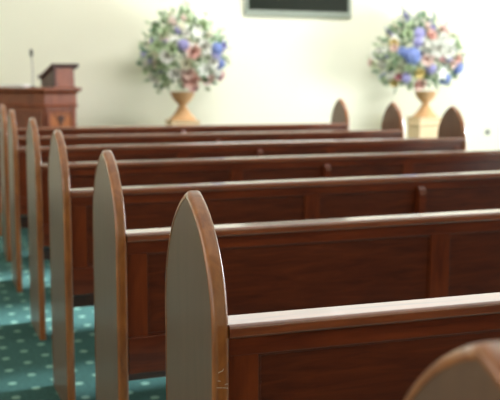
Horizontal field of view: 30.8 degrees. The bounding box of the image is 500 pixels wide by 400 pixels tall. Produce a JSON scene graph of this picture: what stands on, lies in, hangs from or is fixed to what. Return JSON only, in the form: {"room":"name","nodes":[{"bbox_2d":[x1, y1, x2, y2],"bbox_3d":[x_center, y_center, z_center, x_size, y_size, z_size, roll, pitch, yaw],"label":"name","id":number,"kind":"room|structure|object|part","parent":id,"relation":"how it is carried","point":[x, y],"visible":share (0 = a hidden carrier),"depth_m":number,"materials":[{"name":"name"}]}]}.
{"room":"house of worship","nodes":[
{"label":"house of worship","id":0,"kind":"room"},
{"bbox_2d":[0,213,165,399],"bbox_3d":[1.041,0.835,4.009,11.200,0.100,13.000,-3,8,-19],"label":"floor","id":1,"kind":"structure","parent":0,"point":[26,360],"depth_m":4.39,"materials":[{"name":"teal carpet"}]},
{"bbox_2d":[0,87,81,212],"bbox_3d":[-2.138,-0.490,8.779,0.974,1.190,0.653,-3,8,-19],"label":"pulpit","id":2,"kind":"object","parent":1,"relation":"on","point":[49,106],"visible":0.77,"depth_m":8.54,"materials":[{"name":"wood"}]},
{"bbox_2d":[0,84,30,87],"bbox_3d":[-2.227,-1.083,8.618,0.257,0.028,0.187,1,8,9],"label":"paper stack","id":3,"kind":"object","parent":2,"relation":"on","point":[1,85],"visible":0.94,"depth_m":8.54,"materials":[{"name":"paper"}]},
{"bbox_3d":[-2.233,-0.439,8.609,0.590,0.855,0.016,2,8,10],"label":"panel frame","id":4,"kind":"part","parent":2,"relation":"part of","materials":[{"name":"wood"}]},
{"bbox_2d":[30,49,35,86],"bbox_3d":[-2.090,-1.264,8.704,0.060,0.363,0.061,7,10,38],"label":"gooseneck microphone","id":5,"kind":"object","parent":2,"relation":"on","point":[31,50],"visible":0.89,"depth_m":8.70,"materials":[{"name":"black metal"}]},
{"bbox_3d":[-2.135,-1.049,8.702,0.974,0.062,0.653,-3,8,-19],"label":"cornice","id":6,"kind":"part","parent":2,"relation":"part of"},
{"bbox_2d":[38,63,78,86],"bbox_3d":[-1.862,-1.210,8.823,0.280,0.226,0.346,-5,10,-35],"label":"lectern","id":7,"kind":"object","parent":2,"relation":"on","point":[55,75],"visible":0.89,"depth_m":8.71,"materials":[{"name":"wood"}]},
{"bbox_3d":[-1.793,-0.443,8.649,0.288,0.855,0.016,-5,10,-35],"label":"panel frame","id":8,"kind":"part","parent":2,"relation":"part of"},
{"bbox_3d":[-1.796,-0.454,8.652,0.208,0.755,0.005,-5,10,-35],"label":"panel","id":9,"kind":"part","parent":2,"relation":"part of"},
{"bbox_2d":[0,98,349,236],"bbox_3d":[-0.633,-0.336,8.023,3.142,1.103,0.409,-3,8,-19],"label":"pew","id":10,"kind":"object","parent":1,"relation":"on","point":[340,116],"visible":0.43,"depth_m":7.87,"materials":[{"name":"brown wood"}]},
{"bbox_3d":[-1.542,-0.421,7.519,0.932,0.248,0.019,-3,8,-19],"label":"panel","id":11,"kind":"part","parent":10,"relation":"part of","materials":[{"name":"brown wood"}]},
{"bbox_3d":[-0.579,-0.600,7.832,3.080,0.036,0.030,-3,8,-19],"label":"frame","id":12,"kind":"part","parent":10,"relation":"part of","materials":[{"name":"brown wood"}]},
{"bbox_3d":[-0.580,-0.464,7.850,0.980,0.248,0.019,-3,8,-19],"label":"panel","id":13,"kind":"part","parent":10,"relation":"part of","materials":[{"name":"brown wood"}]},
{"bbox_3d":[-0.582,-0.631,7.835,3.080,0.026,0.074,-3,8,-19],"label":"rail","id":14,"kind":"part","parent":10,"relation":"part of","materials":[{"name":"brown wood"}]},
{"bbox_3d":[0.382,-0.506,8.181,0.932,0.248,0.019,-3,8,-19],"label":"panel","id":15,"kind":"part","parent":10,"relation":"part of","materials":[{"name":"brown wood"}]},
{"bbox_3d":[0.839,-0.394,8.522,0.029,1.092,0.347,-3,8,-19],"label":"panel","id":16,"kind":"part","parent":10,"relation":"part of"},
{"bbox_2d":[165,119,200,124],"bbox_3d":[-0.698,-0.406,9.446,0.380,0.850,0.380,-3,8,-19],"label":"pedestal","id":17,"kind":"object","parent":1,"relation":"on","point":[168,122],"visible":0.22,"depth_m":9.27,"materials":[{"name":"wood"}]},
{"bbox_2d":[169,92,195,120],"bbox_3d":[-0.696,-0.971,9.367,0.280,0.290,0.280,-3,8,-19],"label":"urn","id":18,"kind":"object","parent":17,"relation":"on","point":[182,113],"visible":0.99,"depth_m":9.29,"materials":[{"name":"ceramic"}]},
{"bbox_2d":[170,92,194,105],"bbox_3d":[-0.696,-1.044,9.357,0.256,0.142,0.256,-3,8,-19],"label":"bowl","id":19,"kind":"object","parent":18,"relation":"on","point":[182,98],"depth_m":9.27,"materials":[{"name":"wood"}]},
{"bbox_2d":[136,0,230,93],"bbox_3d":[-0.676,-1.573,9.301,0.972,0.976,0.790,0,8,-2],"label":"flower arrangement","id":20,"kind":"object","parent":18,"relation":"in","point":[212,50],"visible":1,"depth_m":9.09,"materials":[{"name":"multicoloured plant"}]},
{"bbox_3d":[-1.049,-1.392,9.264,0.097,0.106,0.105,-23,16,-20],"label":"flower","id":21,"kind":"part","parent":20,"relation":"part of","materials":[{"name":"white plant"}]},
{"bbox_3d":[-0.959,-1.229,9.117,0.136,0.135,0.054,3,32,18],"label":"flower","id":22,"kind":"part","parent":20,"relation":"part of","materials":[{"name":"white plant"}]},
{"bbox_3d":[-0.942,-1.459,9.088,0.142,0.126,0.035,5,18,29],"label":"flower","id":23,"kind":"part","parent":20,"relation":"part of","materials":[{"name":"green plant"}]},
{"bbox_3d":[-0.920,-1.519,8.974,0.136,0.135,0.054,2,-5,12],"label":"flower","id":24,"kind":"part","parent":20,"relation":"part of","materials":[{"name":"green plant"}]},
{"bbox_3d":[-0.896,-1.344,9.040,0.100,0.099,0.039,2,21,14],"label":"flower","id":25,"kind":"part","parent":20,"relation":"part of","materials":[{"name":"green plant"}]},
{"bbox_3d":[-0.852,-1.659,8.984,0.136,0.135,0.054,1,-17,5],"label":"flower","id":26,"kind":"part","parent":20,"relation":"part of","materials":[{"name":"green plant"}]},
{"bbox_3d":[-0.843,-1.630,8.982,0.138,0.123,0.034,1,-16,6],"label":"flower","id":27,"kind":"part","parent":20,"relation":"part of","materials":[{"name":"green plant"}]},
{"bbox_3d":[-0.842,-1.201,9.077,0.146,0.130,0.036,2,28,15],"label":"flower","id":28,"kind":"part","parent":20,"relation":"part of","materials":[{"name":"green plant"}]},
{"bbox_3d":[-0.822,-1.416,8.955,0.158,0.157,0.062,0,11,-3],"label":"flower","id":29,"kind":"part","parent":20,"relation":"part of","materials":[{"name":"white plant"}]},
{"bbox_3d":[-0.776,-1.485,8.945,0.136,0.136,0.054,1,3,7],"label":"flower","id":30,"kind":"part","parent":20,"relation":"part of","materials":[{"name":"green plant"}]},
{"bbox_3d":[-0.790,-1.797,9.159,0.110,0.101,0.111,1,39,9],"label":"flower","id":31,"kind":"part","parent":20,"relation":"part of","materials":[{"name":"pink plant"}]},
{"bbox_3d":[-0.779,-1.353,9.003,0.115,0.114,0.045,0,11,2],"label":"flower","id":32,"kind":"part","parent":20,"relation":"part of","materials":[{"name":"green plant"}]},
{"bbox_3d":[-0.740,-1.583,8.975,0.139,0.124,0.035,-1,-15,-5],"label":"flower","id":33,"kind":"part","parent":20,"relation":"part of","materials":[{"name":"white plant"}]},
{"bbox_3d":[-0.751,-1.250,9.024,0.150,0.149,0.059,-1,27,-8],"label":"flower","id":34,"kind":"part","parent":20,"relation":"part of","materials":[{"name":"white plant"}]},
{"bbox_3d":[-0.705,-1.685,8.992,0.097,0.097,0.089,1,-24,2],"label":"flower","id":35,"kind":"part","parent":20,"relation":"part of","materials":[{"name":"purple plant"}]},
{"bbox_3d":[-0.679,-1.708,8.987,0.105,0.105,0.096,-2,-22,-18],"label":"flower","id":36,"kind":"part","parent":20,"relation":"part of","materials":[{"name":"beige plant"}]},
{"bbox_3d":[-0.663,-1.531,8.972,0.126,0.127,0.116,-1,-6,-8],"label":"flower","id":37,"kind":"part","parent":20,"relation":"part of","materials":[{"name":"purple plant"}]},
{"bbox_3d":[-0.663,-1.816,9.052,0.071,0.071,0.065,-1,-34,-9],"label":"flower","id":38,"kind":"part","parent":20,"relation":"part of","materials":[{"name":"pink plant"}]},
{"bbox_3d":[-0.632,-1.640,8.971,0.091,0.091,0.036,-1,-16,-11],"label":"flower","id":39,"kind":"part","parent":20,"relation":"part of","materials":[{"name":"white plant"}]},
{"bbox_3d":[-0.630,-1.446,9.012,0.102,0.103,0.094,-2,9,-15],"label":"flower","id":40,"kind":"part","parent":20,"relation":"part of","materials":[{"name":"pink plant"}]},
{"bbox_3d":[-0.634,-1.343,8.994,0.136,0.136,0.054,-1,17,-7],"label":"flower","id":41,"kind":"part","parent":20,"relation":"part of","materials":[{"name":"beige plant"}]},
{"bbox_3d":[-0.620,-1.261,9.032,0.164,0.163,0.064,-2,22,-18],"label":"flower","id":42,"kind":"part","parent":20,"relation":"part of","materials":[{"name":"pink plant"}]},
{"bbox_3d":[-0.605,-1.823,9.076,0.109,0.100,0.110,-4,53,-27],"label":"flower","id":43,"kind":"part","parent":20,"relation":"part of","materials":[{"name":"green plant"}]},
{"bbox_3d":[-0.594,-1.188,9.085,0.205,0.203,0.080,-3,39,-25],"label":"flower","id":44,"kind":"part","parent":20,"relation":"part of","materials":[{"name":"pink plant"}]},
{"bbox_3d":[-0.558,-1.466,8.977,0.169,0.168,0.066,-1,-1,-12],"label":"flower","id":45,"kind":"part","parent":20,"relation":"part of","materials":[{"name":"pink plant"}]},
{"bbox_3d":[-0.520,-1.667,9.016,0.160,0.143,0.040,-3,-11,-20],"label":"flower","id":46,"kind":"part","parent":20,"relation":"part of","materials":[{"name":"white plant"}]},
{"bbox_3d":[-0.485,-1.840,9.127,0.143,0.128,0.036,-5,-31,-35],"label":"flower","id":47,"kind":"part","parent":20,"relation":"part of","materials":[{"name":"white plant"}]},
{"bbox_3d":[-0.470,-1.758,9.076,0.150,0.149,0.059,-4,-23,-28],"label":"flower","id":48,"kind":"part","parent":20,"relation":"part of","materials":[{"name":"green plant"}]},
{"bbox_3d":[-0.454,-1.519,9.021,0.169,0.168,0.066,-3,5,-21],"label":"flower","id":49,"kind":"part","parent":20,"relation":"part of","materials":[{"name":"white plant"}]},
{"bbox_3d":[-0.450,-1.312,9.094,0.193,0.172,0.048,-6,28,-36],"label":"flower","id":50,"kind":"part","parent":20,"relation":"part of","materials":[{"name":"white plant"}]},
{"bbox_3d":[-0.424,-1.214,9.189,0.150,0.149,0.059,-6,45,-36],"label":"flower","id":51,"kind":"part","parent":20,"relation":"part of","materials":[{"name":"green plant"}]},
{"bbox_3d":[-0.401,-1.666,9.102,0.078,0.085,0.085,-18,-5,38],"label":"flower","id":52,"kind":"part","parent":20,"relation":"part of","materials":[{"name":"beige plant"}]},
{"bbox_3d":[-0.365,-1.385,9.118,0.150,0.149,0.059,-7,17,-40],"label":"flower","id":53,"kind":"part","parent":20,"relation":"part of","materials":[{"name":"white plant"}]},
{"bbox_3d":[-0.355,-1.290,9.205,0.067,0.067,0.061,-7,24,-40],"label":"flower","id":54,"kind":"part","parent":20,"relation":"part of","materials":[{"name":"white plant"}]},
{"bbox_3d":[-0.350,-1.451,9.146,0.100,0.110,0.109,17,17,37],"label":"flower","id":55,"kind":"part","parent":20,"relation":"part of","materials":[{"name":"purple plant"}]},
{"bbox_3d":[-0.339,-1.514,9.148,0.151,0.151,0.138,-6,12,-39],"label":"flower","id":56,"kind":"part","parent":20,"relation":"part of","materials":[{"name":"blue plant"}]},
{"bbox_3d":[-0.332,-1.296,9.264,0.093,0.101,0.101,23,18,27],"label":"flower","id":57,"kind":"part","parent":20,"relation":"part of","materials":[{"name":"white plant"}]},
{"bbox_3d":[-0.309,-1.387,9.228,0.112,0.122,0.122,14,14,27],"label":"flower","id":58,"kind":"part","parent":20,"relation":"part of","materials":[{"name":"blue plant"}]},
{"bbox_3d":[-0.300,-1.280,9.372,0.054,0.136,0.136,31,12,6],"label":"flower","id":59,"kind":"part","parent":20,"relation":"part of","materials":[{"name":"pink plant"}]},
{"bbox_3d":[-0.263,-1.568,9.213,0.037,0.094,0.094,-6,3,36],"label":"flower","id":60,"kind":"part","parent":20,"relation":"part of","materials":[{"name":"purple plant"}]},
{"bbox_2d":[0,102,403,260],"bbox_3d":[-0.297,-0.200,7.054,3.142,1.103,0.409,-2,8,-19],"label":"pew","id":61,"kind":"object","parent":1,"relation":"on","point":[392,126],"visible":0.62,"depth_m":6.75,"materials":[{"name":"brown wood"}]},
{"bbox_3d":[-1.766,-0.130,6.547,0.029,1.092,0.347,-2,8,-19],"label":"panel","id":62,"kind":"part","parent":61,"relation":"part of","materials":[{"name":"wood"}]},
{"bbox_3d":[-1.207,-0.286,6.553,0.932,0.248,0.019,-2,8,-19],"label":"panel","id":63,"kind":"part","parent":61,"relation":"part of","materials":[{"name":"brown wood"}]},
{"bbox_3d":[-0.246,-0.495,6.866,3.080,0.026,0.074,-2,8,-19],"label":"rail","id":64,"kind":"part","parent":61,"relation":"part of","materials":[{"name":"brown wood"}]},
{"bbox_3d":[-0.243,-0.464,6.863,3.080,0.036,0.030,-2,8,-19],"label":"frame","id":65,"kind":"part","parent":61,"relation":"part of","materials":[{"name":"brown wood"}]},
{"bbox_3d":[-0.244,-0.328,6.881,0.980,0.248,0.019,-2,8,-19],"label":"panel","id":66,"kind":"part","parent":61,"relation":"part of","materials":[{"name":"brown wood"}]},
{"bbox_3d":[0.719,-0.370,7.209,0.932,0.248,0.019,-2,8,-19],"label":"panel","id":67,"kind":"part","parent":61,"relation":"part of","materials":[{"name":"brown wood"}]},
{"bbox_3d":[1.177,-0.258,7.548,0.029,1.092,0.347,-2,8,-19],"label":"panel","id":68,"kind":"part","parent":61,"relation":"part of","materials":[{"name":"wood"}]},
{"bbox_2d":[8,106,466,291],"bbox_3d":[0.002,-0.074,6.157,3.142,1.103,0.409,-3,8,-19],"label":"pew","id":69,"kind":"object","parent":1,"relation":"on","point":[452,134],"visible":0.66,"depth_m":5.83,"materials":[{"name":"brown wood"}]},
{"bbox_3d":[-1.462,-0.002,5.637,0.029,1.092,0.347,-3,8,-19],"label":"panel","id":70,"kind":"part","parent":69,"relation":"part of","materials":[{"name":"wood"}]},
{"bbox_3d":[0.057,-0.029,6.005,3.080,0.108,0.040,-3,8,-19],"label":"rail","id":71,"kind":"part","parent":69,"relation":"part of","materials":[{"name":"brown wood"}]},
{"bbox_3d":[-0.903,-0.159,5.649,0.932,0.248,0.019,-3,8,-19],"label":"panel","id":72,"kind":"part","parent":69,"relation":"part of","materials":[{"name":"brown wood"}]},
{"bbox_3d":[0.057,-0.339,5.967,3.080,0.036,0.030,-3,8,-19],"label":"frame","id":73,"kind":"part","parent":69,"relation":"part of","materials":[{"name":"brown wood"}]},
{"bbox_3d":[0.054,-0.370,5.971,3.080,0.026,0.074,-3,8,-19],"label":"rail","id":74,"kind":"part","parent":69,"relation":"part of","materials":[{"name":"brown wood"}]},
{"bbox_3d":[0.056,-0.202,5.986,0.980,0.248,0.019,-3,8,-19],"label":"panel","id":75,"kind":"part","parent":69,"relation":"part of","materials":[{"name":"brown wood"}]},
{"bbox_3d":[1.016,-0.245,6.322,0.932,0.248,0.019,-3,8,-19],"label":"panel","id":76,"kind":"part","parent":69,"relation":"part of","materials":[{"name":"brown wood"}]},
{"bbox_3d":[1.471,-0.134,6.666,0.029,1.092,0.347,-3,8,-19],"label":"panel","id":77,"kind":"part","parent":69,"relation":"part of","materials":[{"name":"wood"}]},
{"bbox_2d":[26,118,499,339],"bbox_3d":[0.356,0.061,5.190,3.142,1.103,0.409,-3,8,-20],"label":"pew","id":78,"kind":"object","parent":1,"relation":"on","point":[233,169],"visible":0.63,"depth_m":4.78,"materials":[{"name":"brown wood"}]},
{"bbox_3d":[-1.098,0.137,4.644,0.029,1.092,0.347,-3,8,-20],"label":"panel","id":79,"kind":"part","parent":78,"relation":"part of","materials":[{"name":"wood"}]},
{"bbox_3d":[0.415,0.106,5.039,3.080,0.108,0.040,-3,8,-20],"label":"rail","id":80,"kind":"part","parent":78,"relation":"part of","materials":[{"name":"brown wood"}]},
{"bbox_3d":[-0.540,-0.021,4.665,0.932,0.248,0.019,-3,8,-20],"label":"panel","id":81,"kind":"part","parent":78,"relation":"part of","materials":[{"name":"brown wood"}]},
{"bbox_3d":[0.414,-0.203,5.000,3.080,0.036,0.030,-3,8,-20],"label":"frame","id":82,"kind":"part","parent":78,"relation":"part of","materials":[{"name":"brown wood"}]},
{"bbox_3d":[0.411,-0.234,5.004,3.080,0.026,0.074,-3,8,-20],"label":"rail","id":83,"kind":"part","parent":78,"relation":"part of","materials":[{"name":"brown wood"}]},
{"bbox_3d":[0.414,-0.067,5.019,0.980,0.248,0.019,-3,8,-20],"label":"panel","id":84,"kind":"part","parent":78,"relation":"part of","materials":[{"name":"brown wood"}]},
{"bbox_3d":[1.367,-0.112,5.373,0.932,0.248,0.019,-3,8,-20],"label":"panel","id":85,"kind":"part","parent":78,"relation":"part of","materials":[{"name":"brown wood"}]},
{"bbox_2d":[48,130,499,399],"bbox_3d":[0.687,0.198,4.218,3.142,1.103,0.409,-3,8,-21],"label":"pew","id":86,"kind":"object","parent":1,"relation":"on","point":[149,206],"visible":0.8,"depth_m":3.73,"materials":[{"name":"brown wood"}]},
{"bbox_3d":[-0.761,0.276,3.654,0.029,1.092,0.347,-3,8,-21],"label":"panel","id":87,"kind":"part","parent":86,"relation":"part of","materials":[{"name":"wood"}]},
{"bbox_3d":[0.747,0.243,4.067,3.080,0.108,0.040,-3,8,-21],"label":"rail","id":88,"kind":"part","parent":86,"relation":"part of","materials":[{"name":"brown wood"}]},
{"bbox_3d":[-0.203,0.117,3.682,0.932,0.248,0.019,-3,8,-21],"label":"panel","id":89,"kind":"part","parent":86,"relation":"part of","materials":[{"name":"brown wood"}]},
{"bbox_3d":[0.746,-0.067,4.029,3.080,0.036,0.030,-3,8,-21],"label":"frame","id":90,"kind":"part","parent":86,"relation":"part of","materials":[{"name":"brown wood"}]},
{"bbox_3d":[0.744,-0.098,4.032,3.080,0.026,0.074,-3,8,-21],"label":"rail","id":91,"kind":"part","parent":86,"relation":"part of","materials":[{"name":"brown wood"}]},
{"bbox_3d":[0.746,0.070,4.047,0.980,0.248,0.019,-3,8,-21],"label":"panel","id":92,"kind":"part","parent":86,"relation":"part of","materials":[{"name":"brown wood"}]},
{"bbox_2d":[92,150,499,399],"bbox_3d":[1.037,0.330,3.273,3.142,1.103,0.409,-3,8,-20],"label":"pew","id":93,"kind":"object","parent":1,"relation":"on","point":[275,266],"visible":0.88,"depth_m":2.75,"materials":[{"name":"brown wood"}]},
{"bbox_3d":[-0.421,0.405,2.736,0.029,1.092,0.347,-3,8,-20],"label":"panel","id":94,"kind":"part","parent":93,"relation":"part of","materials":[{"name":"wood"}]},
{"bbox_3d":[1.094,0.375,3.122,3.080,0.108,0.040,-3,8,-20],"label":"rail","id":95,"kind":"part","parent":93,"relation":"part of","materials":[{"name":"brown wood"}]},
{"bbox_3d":[0.138,0.247,2.754,0.932,0.248,0.019,-3,8,-20],"label":"panel","id":96,"kind":"part","parent":93,"relation":"part of","materials":[{"name":"brown wood"}]},
{"bbox_3d":[1.091,0.035,3.087,3.080,0.026,0.074,-3,8,-20],"label":"rail","id":97,"kind":"part","parent":93,"relation":"part of","materials":[{"name":"brown wood"}]},
{"bbox_3d":[1.094,0.066,3.083,3.080,0.036,0.030,-3,8,-20],"label":"frame","id":98,"kind":"part","parent":93,"relation":"part of","materials":[{"name":"brown wood"}]},
{"bbox_3d":[1.093,0.202,3.102,0.980,0.248,0.019,-3,8,-20],"label":"panel","id":99,"kind":"part","parent":93,"relation":"part of","materials":[{"name":"brown wood"}]},
{"bbox_2d":[165,190,499,399],"bbox_3d":[1.359,0.463,2.326,3.142,1.103,0.409,-2,8,-19],"label":"pew","id":100,"kind":"object","parent":1,"relation":"on","point":[371,351],"visible":1,"depth_m":1.72,"materials":[{"name":"brown wood"}]},
{"bbox_3d":[-0.111,0.533,1.820,0.029,1.092,0.347,-2,8,-19],"label":"panel","id":101,"kind":"part","parent":100,"relation":"part of","materials":[{"name":"wood"}]},
{"bbox_3d":[1.410,0.168,2.139,3.080,0.026,0.074,-2,8,-19],"label":"rail","id":102,"kind":"part","parent":100,"relation":"part of","materials":[{"name":"brown wood"}]},
{"bbox_3d":[1.412,0.199,2.135,3.080,0.036,0.030,-2,8,-19],"label":"frame","id":103,"kind":"part","parent":100,"relation":"part of","materials":[{"name":"brown wood"}]},
{"bbox_3d":[0.449,0.377,1.826,0.932,0.248,0.019,-2,8,-19],"label":"panel","id":104,"kind":"part","parent":100,"relation":"part of","materials":[{"name":"brown wood"}]},
{"bbox_2d":[406,116,441,137],"bbox_3d":[1.985,-0.524,10.369,0.380,0.850,0.380,-3,8,-19],"label":"pedestal","id":105,"kind":"object","parent":1,"relation":"on","point":[418,127],"visible":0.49,"depth_m":10.20,"materials":[{"name":"wood"}]},
{"bbox_2d":[412,91,436,116],"bbox_3d":[1.987,-1.089,10.290,0.280,0.290,0.280,-3,8,-19],"label":"urn","id":106,"kind":"object","parent":105,"relation":"on","point":[425,97],"visible":0.98,"depth_m":10.22,"materials":[{"name":"ceramic"}]},
{"bbox_2d":[366,3,465,94],"bbox_3d":[1.910,-1.685,10.155,1.172,1.021,0.777,-5,9,-31],"label":"flower arrangement","id":107,"kind":"object","parent":106,"relation":"in","point":[425,32],"visible":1,"depth_m":9.98,"materials":[{"name":"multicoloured plant"}]},
{"bbox_3d":[1.403,-1.633,9.912,0.088,0.088,0.035,8,10,43],"label":"flower","id":108,"kind":"part","parent":107,"relation":"part of","materials":[{"name":"white plant"}]},
{"bbox_3d":[1.471,-1.512,10.127,0.102,0.112,0.112,-25,17,-19],"label":"flower","id":109,"kind":"part","parent":107,"relation":"part of","materials":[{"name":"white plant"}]},
{"bbox_3d":[1.474,-1.641,9.989,0.125,0.111,0.031,7,-11,39],"label":"flower","id":110,"kind":"part","parent":107,"relation":"part of","materials":[{"name":"white plant"}]},
{"bbox_3d":[1.561,-1.365,10.039,0.103,0.103,0.095,5,36,30],"label":"flower","id":111,"kind":"part","parent":107,"relation":"part of","materials":[{"name":"white plant"}]},
{"bbox_3d":[1.590,-1.295,10.031,0.123,0.122,0.048,4,41,27],"label":"flower","id":112,"kind":"part","parent":107,"relation":"part of","materials":[{"name":"yellow plant"}]},
{"bbox_3d":[1.562,-1.647,9.840,0.109,0.108,0.043,2,-7,15],"label":"flower","id":113,"kind":"part","parent":107,"relation":"part of","materials":[{"name":"pink plant"}]},
{"bbox_3d":[1.562,-1.705,9.856,0.109,0.108,0.043,2,-4,13],"label":"flower","id":114,"kind":"part","parent":107,"relation":"part of","materials":[{"name":"yellow plant"}]},
{"bbox_3d":[1.621,-1.946,10.063,0.108,0.109,0.100,9,-31,49],"label":"flower","id":115,"kind":"part","parent":107,"relation":"part of","materials":[{"name":"beige plant"}]},
{"bbox_3d":[1.625,-1.347,9.944,0.096,0.095,0.038,3,25,19],"label":"flower","id":116,"kind":"part","parent":107,"relation":"part of","materials":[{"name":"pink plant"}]},
{"bbox_3d":[1.631,-1.569,9.857,0.102,0.102,0.094,2,11,16],"label":"flower","id":117,"kind":"part","parent":107,"relation":"part of","materials":[{"name":"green plant"}]},
{"bbox_3d":[1.650,-1.427,9.933,0.107,0.106,0.042,3,26,22],"label":"flower","id":118,"kind":"part","parent":107,"relation":"part of","materials":[{"name":"green plant"}]},
{"bbox_3d":[1.651,-1.600,9.834,0.122,0.122,0.112,3,10,17],"label":"flower","id":119,"kind":"part","parent":107,"relation":"part of","materials":[{"name":"blue plant"}]},
{"bbox_3d":[1.710,-1.337,9.955,0.122,0.122,0.112,0,28,1],"label":"flower","id":120,"kind":"part","parent":107,"relation":"part of","materials":[{"name":"purple plant"}]},
{"bbox_3d":[1.716,-1.800,9.842,0.136,0.136,0.054,0,-19,0],"label":"flower","id":121,"kind":"part","parent":107,"relation":"part of","materials":[{"name":"green plant"}]},
{"bbox_3d":[1.724,-1.432,9.845,0.094,0.094,0.037,1,14,6],"label":"flower","id":122,"kind":"part","parent":107,"relation":"part of","materials":[{"name":"green plant"}]},
{"bbox_3d":[1.839,-2.057,10.213,0.097,0.089,0.097,6,9,9],"label":"flower","id":123,"kind":"part","parent":107,"relation":"part of","materials":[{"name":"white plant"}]},
{"bbox_3d":[1.764,-1.560,9.835,0.194,0.195,0.178,-1,-1,-10],"label":"flower","id":124,"kind":"part","parent":107,"relation":"part of","materials":[{"name":"blue plant"}]},
{"bbox_3d":[1.827,-1.708,9.840,0.122,0.122,0.112,-1,-5,-8],"label":"flower","id":125,"kind":"part","parent":107,"relation":"part of","materials":[{"name":"purple plant"}]},
{"bbox_3d":[1.837,-1.811,9.864,0.141,0.141,0.129,-2,-24,-12],"label":"flower","id":126,"kind":"part","parent":107,"relation":"part of","materials":[{"name":"purple plant"}]},
{"bbox_3d":[1.849,-1.381,9.899,0.136,0.136,0.054,-2,20,-13],"label":"flower","id":127,"kind":"part","parent":107,"relation":"part of","materials":[{"name":"yellow plant"}]},
{"bbox_3d":[1.871,-1.269,10.002,0.164,0.162,0.064,-2,40,-18],"label":"flower","id":128,"kind":"part","parent":107,"relation":"part of","materials":[{"name":"pink plant"}]},
{"bbox_3d":[1.880,-1.689,9.819,0.164,0.162,0.064,-1,-13,-10],"label":"flower","id":129,"kind":"part","parent":107,"relation":"part of","materials":[{"name":"white plant"}]},
{"bbox_3d":[1.946,-1.913,9.952,0.089,0.089,0.082,-1,-30,-7],"label":"flower","id":130,"kind":"part","parent":107,"relation":"part of","materials":[{"name":"pink plant"}]},
{"bbox_3d":[1.927,-1.528,9.843,0.177,0.176,0.070,-1,4,-11],"label":"flower","id":131,"kind":"part","parent":107,"relation":"part of","materials":[{"name":"pink plant"}]},
{"bbox_3d":[1.952,-1.633,9.833,0.177,0.176,0.070,-2,3,-15],"label":"flower","id":132,"kind":"part","parent":107,"relation":"part of","materials":[{"name":"white plant"}]},
{"bbox_3d":[1.975,-1.438,9.925,0.134,0.134,0.123,-2,23,-17],"label":"flower","id":133,"kind":"part","parent":107,"relation":"part of","materials":[{"name":"purple plant"}]},
{"bbox_3d":[1.976,-1.794,9.862,0.150,0.149,0.059,-4,-16,-28],"label":"flower","id":134,"kind":"part","parent":107,"relation":"part of","materials":[{"name":"pink plant"}]},
{"bbox_3d":[2.049,-1.642,9.859,0.218,0.217,0.086,-2,7,-14],"label":"flower","id":135,"kind":"part","parent":107,"relation":"part of","materials":[{"name":"white plant"}]},
{"bbox_3d":[2.125,-1.404,9.999,0.193,0.172,0.048,-5,20,-33],"label":"flower","id":136,"kind":"part","parent":107,"relation":"part of","materials":[{"name":"white plant"}]},
{"bbox_3d":[2.111,-1.754,9.909,0.164,0.162,0.064,-4,-5,-28],"label":"flower","id":137,"kind":"part","parent":107,"relation":"part of","materials":[{"name":"white plant"}]},
{"bbox_3d":[2.131,-1.878,9.975,0.164,0.162,0.064,-6,-20,-39],"label":"flower","id":138,"kind":"part","parent":107,"relation":"part of","materials":[{"name":"pink plant"}]},
{"bbox_3d":[2.170,-1.355,10.110,0.146,0.146,0.134,-8,44,-46],"label":"flower","id":139,"kind":"part","parent":107,"relation":"part of","materials":[{"name":"blue plant"}]},
{"bbox_3d":[2.161,-1.640,9.916,0.218,0.217,0.086,-4,9,-28],"label":"flower","id":140,"kind":"part","parent":107,"relation":"part of","materials":[{"name":"white plant"}]},
{"bbox_3d":[2.235,-1.507,10.017,0.054,0.136,0.136,9,12,39],"label":"flower","id":141,"kind":"part","parent":107,"relation":"part of","materials":[{"name":"pink plant"}]},
{"bbox_3d":[2.321,-1.487,10.165,0.152,0.166,0.165,16,14,26],"label":"flower","id":142,"kind":"part","parent":107,"relation":"part of","materials":[{"name":"blue plant"}]},
{"bbox_3d":[2.305,-1.718,10.070,0.054,0.136,0.136,-13,-1,37],"label":"flower","id":143,"kind":"part","parent":107,"relation":"part of","materials":[{"name":"green plant"}]},
{"bbox_3d":[2.309,-1.567,10.062,0.059,0.149,0.150,14,14,35],"label":"flower","id":144,"kind":"part","parent":107,"relation":"part of","materials":[{"name":"pink plant"}]},
{"bbox_2d":[414,91,436,103],"bbox_3d":[1.987,-1.162,10.280,0.256,0.142,0.256,-3,8,-19],"label":"bowl","id":145,"kind":"object","parent":106,"relation":"on","point":[425,97],"depth_m":10.20,"materials":[{"name":"ceramic"}]},
{"bbox_2d":[404,340,499,399],"bbox_3d":[1.671,0.599,1.352,3.142,1.103,0.409,-3,8,-19],"label":"pew","id":146,"kind":"object","parent":1,"relation":"on","point":[471,372],"visible":1,"depth_m":0.78,"materials":[{"name":"brown wood"}]},
{"bbox_3d":[0.203,0.670,0.841,0.029,1.092,0.347,-3,8,-19],"label":"panel","id":147,"kind":"part","parent":146,"relation":"part of","materials":[{"name":"wood"}]},
{"bbox_2d":[0,0,499,149],"bbox_3d":[-1.047,-2.183,9.694,10.800,4.300,0.200,-3,8,-19],"label":"wall","id":148,"kind":"structure","parent":0,"point":[282,69],"depth_m":10.08,"materials":[{"name":"beige paint"}]},
{"bbox_2d":[244,0,351,17],"bbox_3d":[0.543,-2.426,10.085,1.280,0.755,0.043,-3,8,-19],"label":"wall screen","id":149,"kind":"object","parent":148,"relation":"attached to","point":[307,8],"visible":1,"depth_m":10.12,"materials":[{"name":"black glass"}]},
{"bbox_3d":[0.542,-2.426,10.088,1.210,0.655,0.028,-3,8,-19],"label":"dark panel","id":150,"kind":"part","parent":149,"relation":"part of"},
{"bbox_2d":[485,129,489,134],"bbox_3d":[2.925,-0.834,11.149,0.070,0.070,0.032,-3,8,-19],"label":"wall socket","id":151,"kind":"object","parent":148,"relation":"attached to","point":[487,131],"visible":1,"depth_m":11.15,"materials":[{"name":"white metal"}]}
]}

